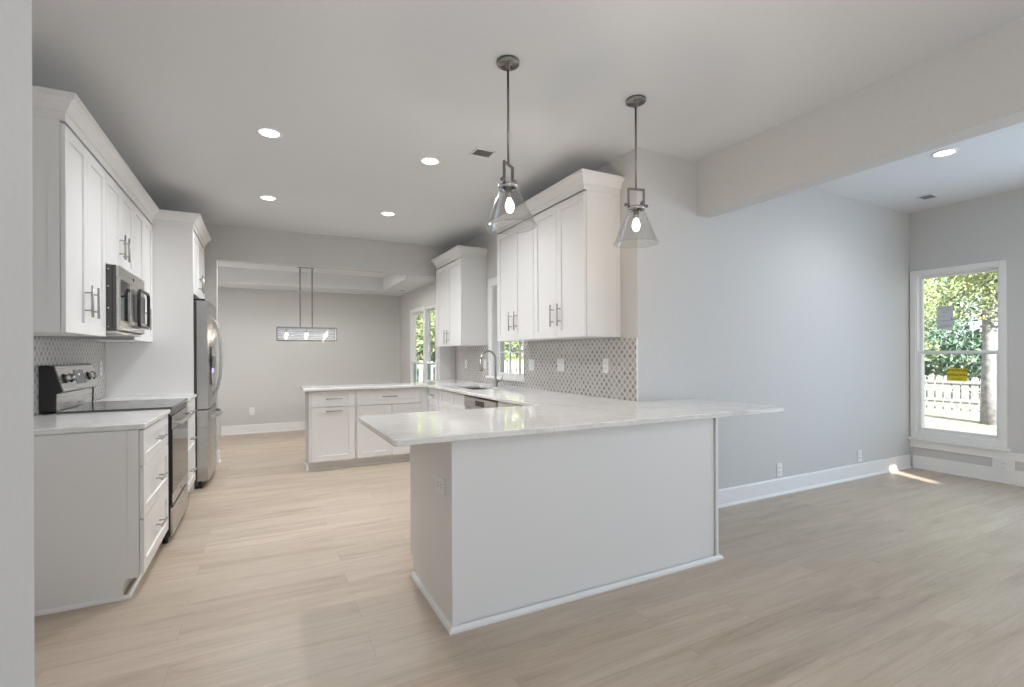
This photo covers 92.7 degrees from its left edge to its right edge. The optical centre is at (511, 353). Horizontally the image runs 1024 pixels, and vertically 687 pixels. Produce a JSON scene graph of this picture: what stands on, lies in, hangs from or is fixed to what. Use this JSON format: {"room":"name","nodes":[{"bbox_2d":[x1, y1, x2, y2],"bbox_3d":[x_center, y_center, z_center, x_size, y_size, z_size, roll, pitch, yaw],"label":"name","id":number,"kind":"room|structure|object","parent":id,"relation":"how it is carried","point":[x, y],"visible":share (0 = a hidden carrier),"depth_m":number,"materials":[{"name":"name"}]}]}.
{"room":"kitchen","nodes":[
{"label":"kitchen","id":0,"kind":"room"},
{"bbox_2d":[0,0,34,686],"bbox_3d":[0.074,-0.135,-1.348,0.126,2.820,5.530,0,0,-27],"label":"wall","id":1,"kind":"structure","parent":0,"point":[17,655],"depth_m":1.07,"materials":[{"name":"paint"}]},
{"bbox_2d":[33,336,104,415],"bbox_3d":[-3.575,-0.120,4.128,0.150,2.820,7.400,0,0,-27],"label":"wall","id":2,"kind":"structure","parent":0,"point":[58,337],"depth_m":3.36,"materials":[{"name":"paint"}]},
{"bbox_2d":[32,116,105,336],"bbox_3d":[-2.558,-0.643,2.719,0.386,1.067,0.712,0,0,-27],"label":"upper cabinet","id":3,"kind":"object","parent":2,"relation":"attached to","point":[69,229],"visible":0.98,"depth_m":2.49,"materials":[{"name":"white paint"}]},
{"bbox_2d":[32,85,210,248],"bbox_3d":[-2.977,-1.239,3.903,0.714,0.127,3.315,0,0,-27],"label":"crown molding","id":4,"kind":"structure","parent":3,"relation":"attached to","point":[49,103],"depth_m":2.98,"materials":[{"name":"white paint"}]},
{"bbox_2d":[33,337,105,415],"bbox_3d":[-3.053,0.135,3.280,0.008,0.476,2.216,0,0,-27],"label":"backsplash","id":5,"kind":"structure","parent":2,"relation":"attached to","point":[46,351],"depth_m":3.42,"materials":[{"name":"tile"}]},
{"bbox_2d":[99,362,101,375],"bbox_3d":[-3.474,0.124,4.129,0.009,0.116,0.072,0,0,-27],"label":"wall outlet","id":6,"kind":"object","parent":5,"relation":"attached to","point":[100,363],"visible":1,"depth_m":4.11,"materials":[{"name":"white plastic"}]},
{"bbox_2d":[77,205,152,341],"bbox_3d":[-3.227,-0.640,4.036,0.386,1.067,0.710,0,0,-27],"label":"upper cabinet","id":7,"kind":"object","parent":2,"relation":"attached to","point":[143,248],"visible":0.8,"depth_m":4.09,"materials":[{"name":"white paint"}]},
{"bbox_2d":[105,171,133,273],"bbox_3d":[-2.894,-0.875,3.378,0.386,0.600,0.758,0,0,-27],"label":"upper cabinet","id":8,"kind":"object","parent":2,"relation":"attached to","point":[119,209],"visible":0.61,"depth_m":3.39,"materials":[{"name":"white paint"}]},
{"bbox_2d":[106,264,149,336],"bbox_3d":[-2.857,-0.349,3.394,0.450,0.444,0.758,0,0,-27],"label":"microwave","id":9,"kind":"object","parent":8,"relation":"attached to","point":[125,291],"visible":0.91,"depth_m":3.30,"materials":[{"name":"grey metal"}]},
{"bbox_2d":[145,217,455,378],"bbox_3d":[-2.445,-0.125,6.363,3.890,2.820,0.120,0,0,-27],"label":"wall","id":10,"kind":"structure","parent":0,"point":[237,244],"depth_m":6.32,"materials":[{"name":"paint"}]},
{"bbox_2d":[204,259,217,450],"bbox_3d":[-3.844,0.088,5.652,0.750,2.405,0.120,0,0,-27],"label":"door frame","id":11,"kind":"structure","parent":10,"relation":"attached to","point":[211,265],"depth_m":5.76,"materials":[{"name":"paint"}]},
{"bbox_2d":[216,449,220,463],"bbox_3d":[-3.543,1.217,5.786,0.159,0.145,0.149,0,0,-27],"label":"baseboard","id":12,"kind":"object","parent":10,"relation":"attached to","point":[218,460],"visible":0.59,"depth_m":5.76,"materials":[{"name":"white paint"}]},
{"bbox_2d":[218,287,399,435],"bbox_3d":[-3.664,-0.120,8.318,3.790,2.820,0.150,0,0,-27],"label":"wall","id":13,"kind":"structure","parent":0,"point":[261,372],"depth_m":8.22,"materials":[{"name":"paint"}]},
{"bbox_2d":[249,407,253,414],"bbox_3d":[-4.226,0.929,7.939,0.072,0.116,0.009,0,0,-27],"label":"wall outlet","id":14,"kind":"object","parent":13,"relation":"attached to","point":[251,410],"visible":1,"depth_m":7.93,"materials":[{"name":"white plastic"}]},
{"bbox_2d":[221,421,304,435],"bbox_3d":[-3.341,1.216,8.378,2.830,0.145,0.028,0,0,-27],"label":"baseboard","id":15,"kind":"structure","parent":13,"relation":"attached to","point":[286,426],"depth_m":7.99,"materials":[{"name":"white paint"}]},
{"bbox_2d":[218,261,435,295],"bbox_3d":[-3.095,-1.358,7.399,4.100,0.588,2.309,0,0,-27],"label":"ceiling","id":16,"kind":"structure","parent":0,"point":[230,274],"depth_m":7.63,"materials":[{"name":"paint"}]},
{"bbox_2d":[276,267,336,341],"bbox_3d":[-3.030,-0.734,7.211,0.810,1.094,0.280,0,0,-27],"label":"linear chandelier","id":17,"kind":"object","parent":16,"relation":"hanging from","point":[278,329],"visible":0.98,"depth_m":7.20,"materials":[{"name":"silver metal"}]},
{"bbox_2d":[400,281,435,411],"bbox_3d":[-1.549,-0.129,8.086,0.070,2.820,2.180,0,0,-27],"label":"wall","id":18,"kind":"structure","parent":0,"point":[425,295],"depth_m":8.51,"materials":[{"name":"paint"}]},
{"bbox_2d":[410,306,424,387],"bbox_3d":[-1.526,-0.030,7.992,0.115,1.438,0.890,0,0,-27],"label":"window","id":19,"kind":"structure","parent":18,"relation":"in","point":[420,310],"depth_m":8.29,"materials":[{"name":"white paint"}]},
{"bbox_2d":[424,305,436,399],"bbox_3d":[-1.208,-0.015,7.366,0.115,1.406,0.629,0,0,-27],"label":"window","id":20,"kind":"structure","parent":18,"relation":"in","point":[427,311],"depth_m":7.58,"materials":[{"name":"white paint"}]},
{"bbox_2d":[32,0,1023,247],"bbox_3d":[1.670,-1.612,2.328,8.000,0.120,10.930,0,0,-27],"label":"ceiling","id":21,"kind":"structure","parent":0,"point":[357,92],"depth_m":2.86,"materials":[{"name":"paint"}]},
{"bbox_2d":[258,195,276,200],"bbox_3d":[-2.396,-1.531,4.798,0.168,0.008,0.168,0,0,-27],"label":"recessed light","id":22,"kind":"object","parent":21,"relation":"in","point":[264,197],"visible":1,"depth_m":4.78,"materials":[{"name":"white paint"}]},
{"bbox_2d":[256,127,282,138],"bbox_3d":[-1.685,-1.534,3.393,0.168,0.008,0.168,0,0,-27],"label":"recessed light","id":23,"kind":"object","parent":21,"relation":"in","point":[267,132],"visible":1,"depth_m":3.39,"materials":[{"name":"white paint"}]},
{"bbox_2d":[380,211,395,215],"bbox_3d":[-1.360,-1.535,5.358,0.168,0.008,0.168,0,0,-27],"label":"recessed light","id":24,"kind":"object","parent":21,"relation":"in","point":[385,213],"visible":1,"depth_m":5.34,"materials":[{"name":"white paint"}]},
{"bbox_2d":[419,157,440,164],"bbox_3d":[-0.654,-1.538,3.900,0.168,0.008,0.168,0,0,-27],"label":"recessed light","id":25,"kind":"object","parent":21,"relation":"in","point":[424,160],"visible":1,"depth_m":3.89,"materials":[{"name":"white paint"}]},
{"bbox_2d":[469,147,495,158],"bbox_3d":[-0.225,-1.540,3.747,0.168,0.008,0.142,0,0,-27],"label":"ceiling vent","id":26,"kind":"object","parent":21,"relation":"in","point":[479,152],"visible":1,"depth_m":3.75,"materials":[{"name":"silver metal"}]},
{"bbox_2d":[497,55,518,212],"bbox_3d":[-0.007,-1.101,2.576,0.274,0.885,0.274,0,0,-27],"label":"pendant lamp","id":27,"kind":"object","parent":21,"relation":"hanging from","point":[507,63],"visible":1,"depth_m":2.57,"materials":[{"name":"silver metal"}]},
{"bbox_2d":[506,186,512,198],"bbox_3d":[-0.015,-0.854,2.580,0.036,0.066,0.037,0,0,-27],"label":"socket","id":28,"kind":"object","parent":27,"relation":"attached to","point":[509,189],"depth_m":2.57,"materials":[{"name":"silver metal"}]},
{"bbox_2d":[624,95,647,230],"bbox_3d":[0.754,-1.107,2.979,0.271,0.880,0.271,0,0,-27],"label":"pendant lamp","id":29,"kind":"object","parent":21,"relation":"hanging from","point":[635,101],"visible":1,"depth_m":2.96,"materials":[{"name":"silver metal"}]},
{"bbox_2d":[633,208,638,218],"bbox_3d":[0.756,-0.857,2.977,0.036,0.064,0.036,0,0,-27],"label":"socket","id":30,"kind":"object","parent":29,"relation":"attached to","point":[635,210],"depth_m":2.96,"materials":[{"name":"silver metal"}]},
{"bbox_2d":[915,194,939,199],"bbox_3d":[4.128,-1.558,4.854,0.170,0.008,0.135,0,0,-27],"label":"ceiling vent","id":31,"kind":"object","parent":21,"relation":"in","point":[928,196],"visible":1,"depth_m":4.85,"materials":[{"name":"silver metal"}]},
{"bbox_2d":[930,148,958,157],"bbox_3d":[3.348,-1.555,3.781,0.168,0.008,0.168,0,0,-27],"label":"recessed light","id":32,"kind":"object","parent":21,"relation":"in","point":[945,152],"visible":1,"depth_m":3.77,"materials":[{"name":"white paint"}]},
{"bbox_2d":[34,430,1023,686],"bbox_3d":[1.145,1.330,3.384,8.000,0.120,13.300,0,0,-27],"label":"floor","id":33,"kind":"structure","parent":0,"point":[273,572],"depth_m":2.47,"materials":[{"name":"brown wood"}]},
{"bbox_2d":[34,415,168,616],"bbox_3d":[-2.408,0.844,2.789,0.706,0.883,0.782,0,0,-27],"label":"base cabinet","id":34,"kind":"object","parent":33,"relation":"on","point":[101,499],"visible":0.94,"depth_m":2.51,"materials":[{"name":"white paint"}]},
{"bbox_2d":[34,409,169,435],"bbox_3d":[-2.420,0.386,2.789,0.668,0.030,0.777,0,0,-27],"label":"countertop","id":35,"kind":"structure","parent":34,"relation":"on","point":[51,424],"depth_m":2.68,"materials":[{"name":"white stone"}]},
{"bbox_2d":[39,364,194,543],"bbox_3d":[-2.739,0.678,3.498,0.738,1.216,0.758,0,0,-27],"label":"range","id":36,"kind":"object","parent":33,"relation":"on","point":[61,387],"visible":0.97,"depth_m":3.34,"materials":[{"name":"silver metal"}]},
{"bbox_2d":[56,398,187,413],"bbox_3d":[-2.733,0.370,3.502,0.599,0.022,0.758,0,0,-27],"label":"cooktop","id":37,"kind":"object","parent":36,"relation":"in","point":[151,404],"depth_m":3.39,"materials":[{"name":"black glass"}]},
{"bbox_2d":[106,224,204,491],"bbox_3d":[-3.478,0.059,4.873,0.693,2.462,1.004,0,0,-27],"label":"tall cabinet","id":38,"kind":"object","parent":33,"relation":"on","point":[164,365],"visible":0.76,"depth_m":4.47,"materials":[{"name":"white paint"}]},
{"bbox_2d":[187,398,196,491],"bbox_3d":[-3.089,0.846,4.131,0.705,0.883,0.664,0,0,-27],"label":"base cabinet","id":39,"kind":"object","parent":33,"relation":"on","point":[191,404],"visible":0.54,"depth_m":4.33,"materials":[{"name":"white paint"}]},
{"bbox_2d":[81,394,196,404],"bbox_3d":[-3.099,0.389,4.126,0.668,0.030,0.666,0,0,-27],"label":"countertop","id":40,"kind":"structure","parent":39,"relation":"on","point":[190,397],"depth_m":4.19,"materials":[{"name":"white stone"}]},
{"bbox_2d":[193,298,222,488],"bbox_3d":[-3.404,0.381,4.929,0.836,1.814,0.895,0,0,-27],"label":"refrigerator","id":41,"kind":"object","parent":33,"relation":"on","point":[206,385],"visible":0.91,"depth_m":4.67,"materials":[{"name":"grey metal"}]},
{"bbox_2d":[304,390,354,471],"bbox_3d":[-2.094,0.842,5.598,0.500,0.883,0.562,0,0,-27],"label":"base cabinet","id":42,"kind":"object","parent":33,"relation":"on","point":[329,415],"visible":0.95,"depth_m":5.40,"materials":[{"name":"white paint"}]},
{"bbox_2d":[354,387,427,465],"bbox_3d":[-1.495,0.840,5.903,0.840,0.883,0.562,0,0,-27],"label":"base cabinet","id":43,"kind":"object","parent":33,"relation":"on","point":[370,448],"visible":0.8,"depth_m":5.64,"materials":[{"name":"white paint"}]},
{"bbox_2d":[428,388,439,411],"bbox_3d":[-0.614,0.836,5.855,0.762,0.883,0.398,0,0,-27],"label":"base cabinet","id":44,"kind":"object","parent":33,"relation":"on","point":[433,394],"visible":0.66,"depth_m":5.69,"materials":[{"name":"white paint"}]},
{"bbox_2d":[439,390,469,410],"bbox_3d":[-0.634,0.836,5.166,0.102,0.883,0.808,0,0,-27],"label":"base cabinet","id":45,"kind":"object","parent":33,"relation":"on","point":[448,400],"visible":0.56,"depth_m":5.17,"materials":[{"name":"white paint"}]},
{"bbox_2d":[464,396,497,408],"bbox_3d":[-0.004,0.842,4.615,0.671,0.866,0.734,0,0,-27],"label":"dishwasher","id":46,"kind":"object","parent":33,"relation":"on","point":[470,402],"visible":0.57,"depth_m":4.49,"materials":[{"name":"grey metal"}]},
{"bbox_2d":[498,401,520,406],"bbox_3d":[0.357,0.832,3.947,0.762,0.883,0.767,0,0,-27],"label":"base cabinet","id":47,"kind":"object","parent":33,"relation":"on","point":[500,404],"visible":0.05,"depth_m":4.00,"materials":[{"name":"white paint"}]},
{"bbox_2d":[410,418,723,634],"bbox_3d":[0.341,0.832,2.958,1.788,0.883,0.756,0,0,-27],"label":"base cabinet","id":48,"kind":"object","parent":33,"relation":"on","point":[522,524],"visible":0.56,"depth_m":2.55,"materials":[{"name":"white paint"}]},
{"bbox_2d":[436,473,444,496],"bbox_3d":[-0.349,0.636,2.373,0.009,0.085,0.125,0,0,-27],"label":"wall outlet","id":49,"kind":"object","parent":48,"relation":"attached to","point":[440,481],"visible":1,"depth_m":2.36,"materials":[{"name":"white plastic"}]},
{"bbox_2d":[300,379,783,446],"bbox_3d":[-0.449,0.378,4.694,2.703,0.030,4.653,0,0,-27],"label":"countertop","id":50,"kind":"structure","parent":48,"relation":"on","point":[540,411],"depth_m":2.94,"materials":[{"name":"white stone"}]},
{"bbox_2d":[479,350,502,385],"bbox_3d":[-0.244,0.159,5.419,0.285,0.404,0.094,0,0,-27],"label":"kitchen faucet","id":51,"kind":"object","parent":50,"relation":"on","point":[496,381],"visible":0.99,"depth_m":5.45,"materials":[{"name":"silver metal"}]},
{"bbox_2d":[456,155,624,399],"bbox_3d":[0.095,-0.135,5.493,0.150,2.820,3.735,0,0,-27],"label":"wall","id":52,"kind":"structure","parent":0,"point":[488,239],"depth_m":4.38,"materials":[{"name":"paint"}]},
{"bbox_2d":[436,257,486,346],"bbox_3d":[-0.706,-0.645,6.469,0.386,1.079,0.950,0,0,-27],"label":"upper cabinet","id":53,"kind":"object","parent":52,"relation":"attached to","point":[461,287],"visible":1,"depth_m":6.11,"materials":[{"name":"white paint"}]},
{"bbox_2d":[431,245,487,268],"bbox_3d":[-0.717,-1.248,6.465,0.403,0.127,1.070,0,0,-27],"label":"crown molding","id":54,"kind":"structure","parent":53,"relation":"attached to","point":[458,251],"depth_m":6.08,"materials":[{"name":"white paint"}]},
{"bbox_2d":[486,277,524,381],"bbox_3d":[-0.027,-0.313,5.681,0.195,1.223,0.969,0,0,-27],"label":"window","id":55,"kind":"structure","parent":52,"relation":"in","point":[497,347],"depth_m":5.97,"materials":[{"name":"white paint"}]},
{"bbox_2d":[497,217,556,341],"bbox_3d":[0.156,-0.684,4.773,0.386,1.107,0.765,0,0,-27],"label":"upper cabinet","id":56,"kind":"object","parent":52,"relation":"attached to","point":[515,246],"visible":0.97,"depth_m":4.65,"materials":[{"name":"white paint"}]},
{"bbox_2d":[455,338,635,400],"bbox_3d":[0.058,0.122,5.391,0.008,0.476,3.877,0,0,-27],"label":"backsplash","id":57,"kind":"structure","parent":52,"relation":"attached to","point":[583,374],"depth_m":4.38,"materials":[{"name":"tile"}]},
{"bbox_2d":[529,359,534,370],"bbox_3d":[0.204,0.114,5.084,0.009,0.116,0.118,0,0,-27],"label":"light switch","id":58,"kind":"object","parent":57,"relation":"attached to","point":[531,361],"visible":1,"depth_m":5.06,"materials":[{"name":"white plastic"}]},
{"bbox_2d":[557,359,564,370],"bbox_3d":[0.457,0.103,4.585,0.009,0.116,0.118,0,0,-27],"label":"light switch","id":59,"kind":"object","parent":57,"relation":"attached to","point":[560,362],"visible":1,"depth_m":4.59,"materials":[{"name":"white plastic"}]},
{"bbox_2d":[603,359,608,372],"bbox_3d":[0.763,0.097,3.983,0.009,0.116,0.072,0,0,-27],"label":"wall outlet","id":60,"kind":"object","parent":57,"relation":"attached to","point":[605,361],"visible":1,"depth_m":3.97,"materials":[{"name":"white plastic"}]},
{"bbox_2d":[534,190,620,339],"bbox_3d":[0.505,-0.686,4.087,0.386,1.107,0.771,0,0,-27],"label":"upper cabinet","id":61,"kind":"object","parent":52,"relation":"attached to","point":[577,262],"visible":1,"depth_m":3.81,"materials":[{"name":"white paint"}]},
{"bbox_2d":[489,168,624,233],"bbox_3d":[0.319,-1.303,4.426,0.403,0.127,1.657,0,0,-27],"label":"crown molding","id":62,"kind":"structure","parent":61,"relation":"attached to","point":[581,179],"depth_m":3.91,"materials":[{"name":"white paint"}]},
{"bbox_2d":[624,147,909,488],"bbox_3d":[2.714,-0.146,4.645,4.050,2.820,0.150,0,0,-27],"label":"wall","id":63,"kind":"structure","parent":0,"point":[798,302],"depth_m":4.38,"materials":[{"name":"paint"}]},
{"bbox_2d":[636,338,637,400],"bbox_3d":[0.938,0.117,3.660,0.010,0.478,0.005,0,0,-27],"label":"trim","id":64,"kind":"structure","parent":63,"relation":"attached to","point":[636,338],"depth_m":3.66,"materials":[{"name":"white paint"}]},
{"bbox_2d":[777,463,781,476],"bbox_3d":[2.408,1.043,4.396,0.072,0.116,0.009,0,0,-27],"label":"wall outlet","id":65,"kind":"object","parent":63,"relation":"attached to","point":[779,465],"visible":1,"depth_m":4.39,"materials":[{"name":"white plastic"}]},
{"bbox_2d":[718,454,911,508],"bbox_3d":[2.716,1.191,4.542,3.790,0.145,0.028,0,0,-27],"label":"baseboard","id":66,"kind":"structure","parent":63,"relation":"attached to","point":[735,495],"depth_m":4.56,"materials":[{"name":"white paint"}]},
{"bbox_2d":[857,450,861,461],"bbox_3d":[3.540,1.038,4.972,0.072,0.116,0.009,0,0,-27],"label":"wall outlet","id":67,"kind":"object","parent":63,"relation":"attached to","point":[859,452],"visible":1,"depth_m":4.96,"materials":[{"name":"white plastic"}]},
{"bbox_2d":[697,16,1023,217],"bbox_3d":[3.109,-1.341,0.930,0.155,0.435,6.835,0,0,-27],"label":"beam","id":68,"kind":"structure","parent":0,"point":[974,87],"depth_m":2.77,"materials":[{"name":"paint"}]},
{"bbox_2d":[909,188,1023,471],"bbox_3d":[6.029,-0.160,2.412,0.164,2.820,6.835,0,0,-27],"label":"wall","id":69,"kind":"structure","parent":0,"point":[990,228],"depth_m":4.84,"materials":[{"name":"paint"}]},
{"bbox_2d":[908,260,1011,451],"bbox_3d":[4.650,0.016,5.091,0.195,1.851,0.850,0,0,-27],"label":"window","id":70,"kind":"structure","parent":69,"relation":"attached to","point":[918,431],"depth_m":5.09,"materials":[{"name":"white paint"}]},
{"bbox_2d":[937,305,952,329],"bbox_3d":[4.606,-0.387,5.196,0.004,0.250,0.137,0,0,-27],"label":"notice","id":71,"kind":"object","parent":70,"relation":"attached to","point":[944,313],"visible":1,"depth_m":5.19,"materials":[{"name":"white paper"}]},
{"bbox_2d":[947,368,967,380],"bbox_3d":[4.629,0.216,5.081,0.004,0.130,0.172,0,0,-27],"label":"warning sticker","id":72,"kind":"object","parent":70,"relation":"attached to","point":[953,374],"visible":1,"depth_m":5.08,"materials":[{"name":"yellow paper"}]},
{"bbox_2d":[912,455,1023,486],"bbox_3d":[5.967,1.179,2.361,0.029,0.142,6.805,0,0,-27],"label":"baseboard","id":73,"kind":"structure","parent":69,"relation":"attached to","point":[987,473],"depth_m":4.96,"materials":[{"name":"white paint"}]},
{"bbox_2d":[998,460,1007,471],"bbox_3d":[4.757,1.083,4.730,0.009,0.108,0.072,0,0,-27],"label":"wall outlet","id":74,"kind":"object","parent":69,"relation":"attached to","point":[1002,464],"visible":1,"depth_m":4.73,"materials":[{"name":"white plastic"}]},
{"label":"outside","id":75,"kind":"structure","parent":0,"visible":0},
{"bbox_2d":[925,370,996,434],"bbox_3d":[11.036,1.699,22.436,80.000,0.100,90.000,0,0,-27],"label":"ground","id":76,"kind":"structure","parent":75,"point":[955,420],"depth_m":12.30,"materials":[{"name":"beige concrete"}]},
{"bbox_2d":[416,311,434,381],"bbox_3d":[-4.325,-1.774,20.383,3.708,7.030,3.808,0,0,-22],"label":"tree","id":77,"kind":"object","parent":76,"relation":"on","point":[419,329],"visible":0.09,"depth_m":20.23,"materials":[{"name":"green plant"}]},
{"bbox_2d":[416,360,522,387],"bbox_3d":[-2.138,0.969,18.641,7.480,1.469,0.065,0,0,-27],"label":"picket fence","id":78,"kind":"object","parent":76,"relation":"on","point":[513,363],"visible":0.09,"depth_m":19.59,"materials":[{"name":"white wood"}]},
{"bbox_2d":[504,341,522,372],"bbox_3d":[-0.177,-2.301,22.851,5.229,8.012,4.886,0,0,-24],"label":"tree","id":79,"kind":"object","parent":76,"relation":"on","point":[514,345],"visible":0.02,"depth_m":22.54,"materials":[{"name":"green plant"}]},
{"bbox_2d":[924,300,954,360],"bbox_3d":[11.374,-1.852,15.221,3.398,7.002,3.494,0,0,-22],"label":"tree","id":80,"kind":"object","parent":76,"relation":"on","point":[925,323],"visible":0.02,"depth_m":14.48,"materials":[{"name":"green plant"}]},
{"bbox_2d":[924,277,961,324],"bbox_3d":[8.810,-1.591,11.520,2.778,6.506,2.646,0,0,-27],"label":"tree","id":81,"kind":"object","parent":76,"relation":"on","point":[928,290],"visible":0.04,"depth_m":10.64,"materials":[{"name":"green plant"}]},
{"bbox_2d":[924,279,963,356],"bbox_3d":[18.835,-3.383,23.887,6.299,10.004,6.161,0,0,-27],"label":"tree","id":82,"kind":"object","parent":76,"relation":"on","point":[927,279],"visible":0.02,"depth_m":23.52,"materials":[{"name":"green plant"}]},
{"bbox_2d":[924,279,977,382],"bbox_3d":[14.576,-2.366,19.478,4.828,8.004,5.500,0,0,-31],"label":"tree","id":83,"kind":"object","parent":76,"relation":"on","point":[933,329],"visible":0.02,"depth_m":18.05,"materials":[{"name":"green plant"}]},
{"bbox_2d":[924,276,981,395],"bbox_3d":[17.430,-2.877,16.583,4.930,9.006,5.166,0,0,-27],"label":"tree","id":84,"kind":"object","parent":76,"relation":"on","point":[971,362],"visible":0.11,"depth_m":17.12,"materials":[{"name":"green plant"}]},
{"bbox_2d":[925,374,980,411],"bbox_3d":[12.591,1.133,14.932,0.065,1.019,4.610,0,0,-27],"label":"picket fence","id":85,"kind":"object","parent":76,"relation":"on","point":[974,382],"visible":0.23,"depth_m":14.30,"materials":[{"name":"white wood"}]},
{"bbox_2d":[929,271,997,424],"bbox_3d":[11.468,-2.851,11.431,4.461,9.004,4.149,0,0,-27],"label":"tree","id":86,"kind":"object","parent":76,"relation":"on","point":[987,282],"visible":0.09,"depth_m":11.32,"materials":[{"name":"green plant"}]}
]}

